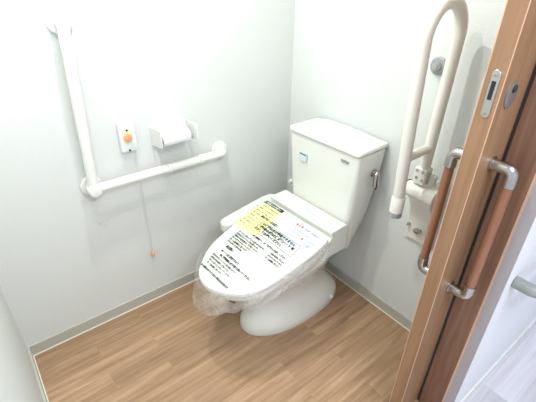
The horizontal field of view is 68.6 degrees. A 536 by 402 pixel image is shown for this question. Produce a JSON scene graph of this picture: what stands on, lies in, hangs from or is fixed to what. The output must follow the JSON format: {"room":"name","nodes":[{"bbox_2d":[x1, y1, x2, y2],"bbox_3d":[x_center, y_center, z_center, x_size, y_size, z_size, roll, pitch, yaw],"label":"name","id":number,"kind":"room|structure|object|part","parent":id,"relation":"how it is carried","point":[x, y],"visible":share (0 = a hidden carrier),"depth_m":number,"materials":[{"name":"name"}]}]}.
{"room":"accessible toilet room","nodes":[
{"label":"accessible toilet room","id":0,"kind":"room"},
{"bbox_2d":[0,289,43,401],"bbox_3d":[-0.748,-0.092,0.749,0.100,2.400,1.090,-21,38,-32],"label":"wall","id":1,"kind":"structure","parent":0,"point":[18,380],"depth_m":1.16,"materials":[{"name":"paint"}]},
{"bbox_2d":[27,348,48,401],"bbox_3d":[-0.721,0.894,1.379,0.008,0.057,1.082,-21,38,-32],"label":"baseboard","id":2,"kind":"structure","parent":1,"relation":"attached to","point":[29,350],"depth_m":1.62,"materials":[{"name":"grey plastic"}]},
{"bbox_2d":[0,0,294,346],"bbox_3d":[-0.490,-0.583,1.571,1.688,2.400,0.100,-21,38,-32],"label":"wall","id":3,"kind":"structure","parent":0,"point":[69,256],"depth_m":1.66,"materials":[{"name":"paint"}]},
{"bbox_2d":[27,269,198,355],"bbox_3d":[-0.474,0.440,2.139,1.488,0.057,0.008,-21,38,-32],"label":"baseboard","id":4,"kind":"structure","parent":3,"relation":"attached to","point":[55,339],"depth_m":1.93,"materials":[{"name":"grey plastic"}]},
{"bbox_2d":[115,119,154,256],"bbox_3d":[-0.577,-0.021,1.743,0.068,0.694,0.030,-21,38,-32],"label":"button","id":5,"kind":"object","parent":3,"relation":"attached to","point":[125,129],"visible":1,"depth_m":1.59,"materials":[{"name":"white plastic"}]},
{"bbox_3d":[-0.569,-0.264,1.588,0.039,0.066,0.003,-21,38,-32],"label":"panel","id":6,"kind":"part","parent":5,"relation":"part of","materials":[{"name":"beige"}]},
{"bbox_3d":[-0.558,0.015,1.778,0.002,0.540,0.002,-21,38,-32],"label":"pull cord","id":7,"kind":"part","parent":5,"relation":"part of","materials":[{"name":"white fabric"}]},
{"bbox_2d":[44,8,226,196],"bbox_3d":[-0.455,-0.405,1.583,0.696,0.690,0.075,-21,38,-32],"label":"grab bar","id":8,"kind":"object","parent":3,"relation":"attached to","point":[58,21],"visible":1,"depth_m":1.46,"materials":[{"name":"white plastic"}]},
{"bbox_2d":[149,119,197,148],"bbox_3d":[-0.401,-0.282,1.681,0.168,0.098,0.113,-21,38,-32],"label":"toilet paper holder","id":9,"kind":"object","parent":3,"relation":"attached to","point":[177,131],"visible":1,"depth_m":1.66,"materials":[{"name":"white plastic"}]},
{"bbox_3d":[-0.466,-0.259,1.636,0.004,0.094,0.113,-21,38,-32],"label":"plate","id":10,"kind":"part","parent":9,"relation":"part of","materials":[{"name":"white plastic"}]},
{"bbox_3d":[-0.435,-0.301,1.720,0.160,0.090,0.004,-21,38,-32],"label":"plate","id":11,"kind":"part","parent":9,"relation":"part of","materials":[{"name":"white plastic"}]},
{"bbox_3d":[-0.336,-0.309,1.724,0.004,0.094,0.113,-21,38,-32],"label":"plate","id":12,"kind":"part","parent":9,"relation":"part of","materials":[{"name":"white plastic"}]},
{"bbox_2d":[34,270,535,401],"bbox_3d":[0.827,1.004,1.378,5.800,0.080,3.300,-21,38,-32],"label":"floor","id":13,"kind":"structure","parent":0,"point":[189,343],"depth_m":1.76,"materials":[{"name":"brown wood"}]},
{"bbox_2d":[199,117,387,335],"bbox_3d":[0.026,0.149,1.806,0.841,0.918,0.560,-23,38,-34],"label":"toilet","id":14,"kind":"object","parent":13,"relation":"on","point":[336,166],"visible":0.93,"depth_m":1.73,"materials":[{"name":"white ceramic"}]},
{"bbox_3d":[-0.087,0.058,1.976,0.372,0.045,0.120,-23,38,-34],"label":"control panel","id":15,"kind":"part","parent":14,"relation":"part of","materials":[{"name":"white plastic"}]},
{"bbox_2d":[201,201,323,302],"bbox_3d":[-0.076,0.260,1.709,0.570,0.217,0.485,-23,38,-34],"label":"label","id":16,"kind":"object","parent":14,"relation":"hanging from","point":[255,221],"visible":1,"depth_m":1.72,"materials":[{"name":"yellow paper"}]},
{"bbox_2d":[240,205,277,225],"bbox_3d":[-0.042,0.074,1.834,0.161,0.021,0.115,-23,38,-34],"label":"print","id":17,"kind":"object","parent":16,"relation":"on","point":[262,215],"depth_m":1.84,"materials":[{"name":"yellow paper"}]},
{"bbox_3d":[0.031,0.156,1.711,0.074,0.011,0.278,-23,38,-34],"label":"warning frame","id":18,"kind":"part","parent":16,"relation":"part of","materials":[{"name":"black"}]},
{"bbox_3d":[-0.066,0.207,1.680,0.523,0.091,0.432,-23,38,-34],"label":"seat lid","id":19,"kind":"part","parent":14,"relation":"part of","materials":[{"name":"white plastic"}]},
{"bbox_3d":[0.052,0.390,1.904,0.769,0.405,0.400,-23,38,-34],"label":"bowl","id":20,"kind":"part","parent":14,"relation":"part of","materials":[{"name":"white ceramic"}]},
{"bbox_3d":[0.301,-0.040,1.896,0.184,0.558,0.412,-23,38,-34],"label":"tank","id":21,"kind":"part","parent":14,"relation":"part of","materials":[{"name":"white ceramic"}]},
{"bbox_3d":[0.305,-0.303,1.736,0.199,0.062,0.414,-23,38,-34],"label":"tank lid","id":22,"kind":"part","parent":14,"relation":"part of","materials":[{"name":"white ceramic"}]},
{"bbox_3d":[0.458,-0.120,1.686,0.042,0.042,0.035,-23,38,-34],"label":"flush lever","id":23,"kind":"part","parent":14,"relation":"part of","materials":[{"name":"silver metal"}]},
{"bbox_2d":[287,0,506,320],"bbox_3d":[0.509,-0.577,1.589,0.100,2.400,1.115,-21,38,-32],"label":"wall","id":24,"kind":"structure","parent":0,"point":[353,60],"depth_m":1.68,"materials":[{"name":"paint"}]},
{"bbox_2d":[325,261,412,331],"bbox_3d":[0.452,0.442,2.161,0.008,0.057,1.107,-21,38,-32],"label":"baseboard","id":25,"kind":"structure","parent":24,"relation":"attached to","point":[402,319],"depth_m":2.06,"materials":[{"name":"grey plastic"}]},
{"bbox_2d":[388,0,468,250],"bbox_3d":[0.551,-0.186,1.388,0.288,0.970,0.149,-21,38,-32],"label":"rail","id":26,"kind":"object","parent":24,"relation":"attached to","point":[421,191],"visible":0.88,"depth_m":1.33,"materials":[{"name":"white plastic"}]},
{"bbox_3d":[0.654,0.049,1.635,0.008,0.315,0.140,-21,38,-32],"label":"plate","id":27,"kind":"part","parent":26,"relation":"part of","materials":[{"name":"white plastic"}]},
{"bbox_2d":[430,57,445,74],"bbox_3d":[0.598,-0.477,1.392,0.031,0.062,0.062,-21,38,-32],"label":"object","id":28,"kind":"object","parent":24,"relation":"attached to","point":[437,64],"visible":0.92,"depth_m":1.39,"materials":[{"name":"grey plastic"}]},
{"bbox_3d":[0.595,-0.476,1.390,0.022,0.030,0.030,-21,38,-32],"label":"stop stem","id":29,"kind":"part","parent":28,"relation":"part of","materials":[{"name":"white plastic"}]},
{"bbox_2d":[455,218,535,401],"bbox_3d":[1.810,-0.632,1.719,2.878,2.400,0.107,-21,38,-32],"label":"wall","id":30,"kind":"structure","parent":0,"point":[515,311],"depth_m":1.43,"materials":[{"name":"paint"}]},
{"bbox_2d":[389,0,535,401],"bbox_3d":[0.875,-0.193,1.266,0.954,2.072,0.188,-21,38,-32],"label":"sliding door","id":31,"kind":"structure","parent":30,"relation":"in","point":[512,62],"depth_m":1.05,"materials":[{"name":"brown wood"}]},
{"bbox_3d":[0.510,0.040,1.191,0.027,0.331,0.027,-21,38,-32],"label":"door handle","id":32,"kind":"part","parent":31,"relation":"part of","materials":[{"name":"brown wood"}]},
{"bbox_3d":[0.612,0.109,1.094,0.027,0.346,0.027,-21,38,-32],"label":"door handle","id":33,"kind":"part","parent":31,"relation":"part of","materials":[{"name":"brown wood"}]},
{"bbox_3d":[0.506,-0.242,0.893,0.002,0.108,0.020,-21,38,-32],"label":"lock plate","id":34,"kind":"part","parent":31,"relation":"part of","materials":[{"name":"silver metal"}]},
{"bbox_2d":[417,66,535,399],"bbox_3d":[0.641,-0.088,1.073,0.026,2.100,0.008,-21,38,-32],"label":"trim","id":35,"kind":"structure","parent":30,"relation":"attached to","point":[534,72],"depth_m":1.14,"materials":[{"name":"grey rubber"}]},
{"bbox_2d":[419,76,535,401],"bbox_3d":[0.660,-0.066,1.037,0.012,2.100,0.081,-21,38,-32],"label":"trim","id":36,"kind":"structure","parent":30,"relation":"attached to","point":[522,150],"depth_m":1.17,"materials":[{"name":"brown wood"}]},
{"bbox_2d":[444,180,535,401],"bbox_3d":[0.695,-0.042,0.998,0.012,2.100,0.032,-21,38,-32],"label":"trim","id":37,"kind":"structure","parent":30,"relation":"attached to","point":[528,215],"depth_m":1.18,"materials":[{"name":"grey metal"}]},
{"bbox_2d":[460,318,535,401],"bbox_3d":[1.828,0.399,2.289,2.877,0.045,0.006,-21,38,-32],"label":"baseboard","id":38,"kind":"structure","parent":30,"relation":"attached to","point":[529,327],"depth_m":1.72,"materials":[{"name":"white plastic"}]},
{"bbox_2d":[511,276,535,297],"bbox_3d":[1.496,0.013,1.678,1.815,0.078,0.092,-21,38,-32],"label":"handrail","id":39,"kind":"object","parent":30,"relation":"attached to","point":[520,284],"visible":1,"depth_m":1.19,"materials":[{"name":"grey plastic"}]}
]}

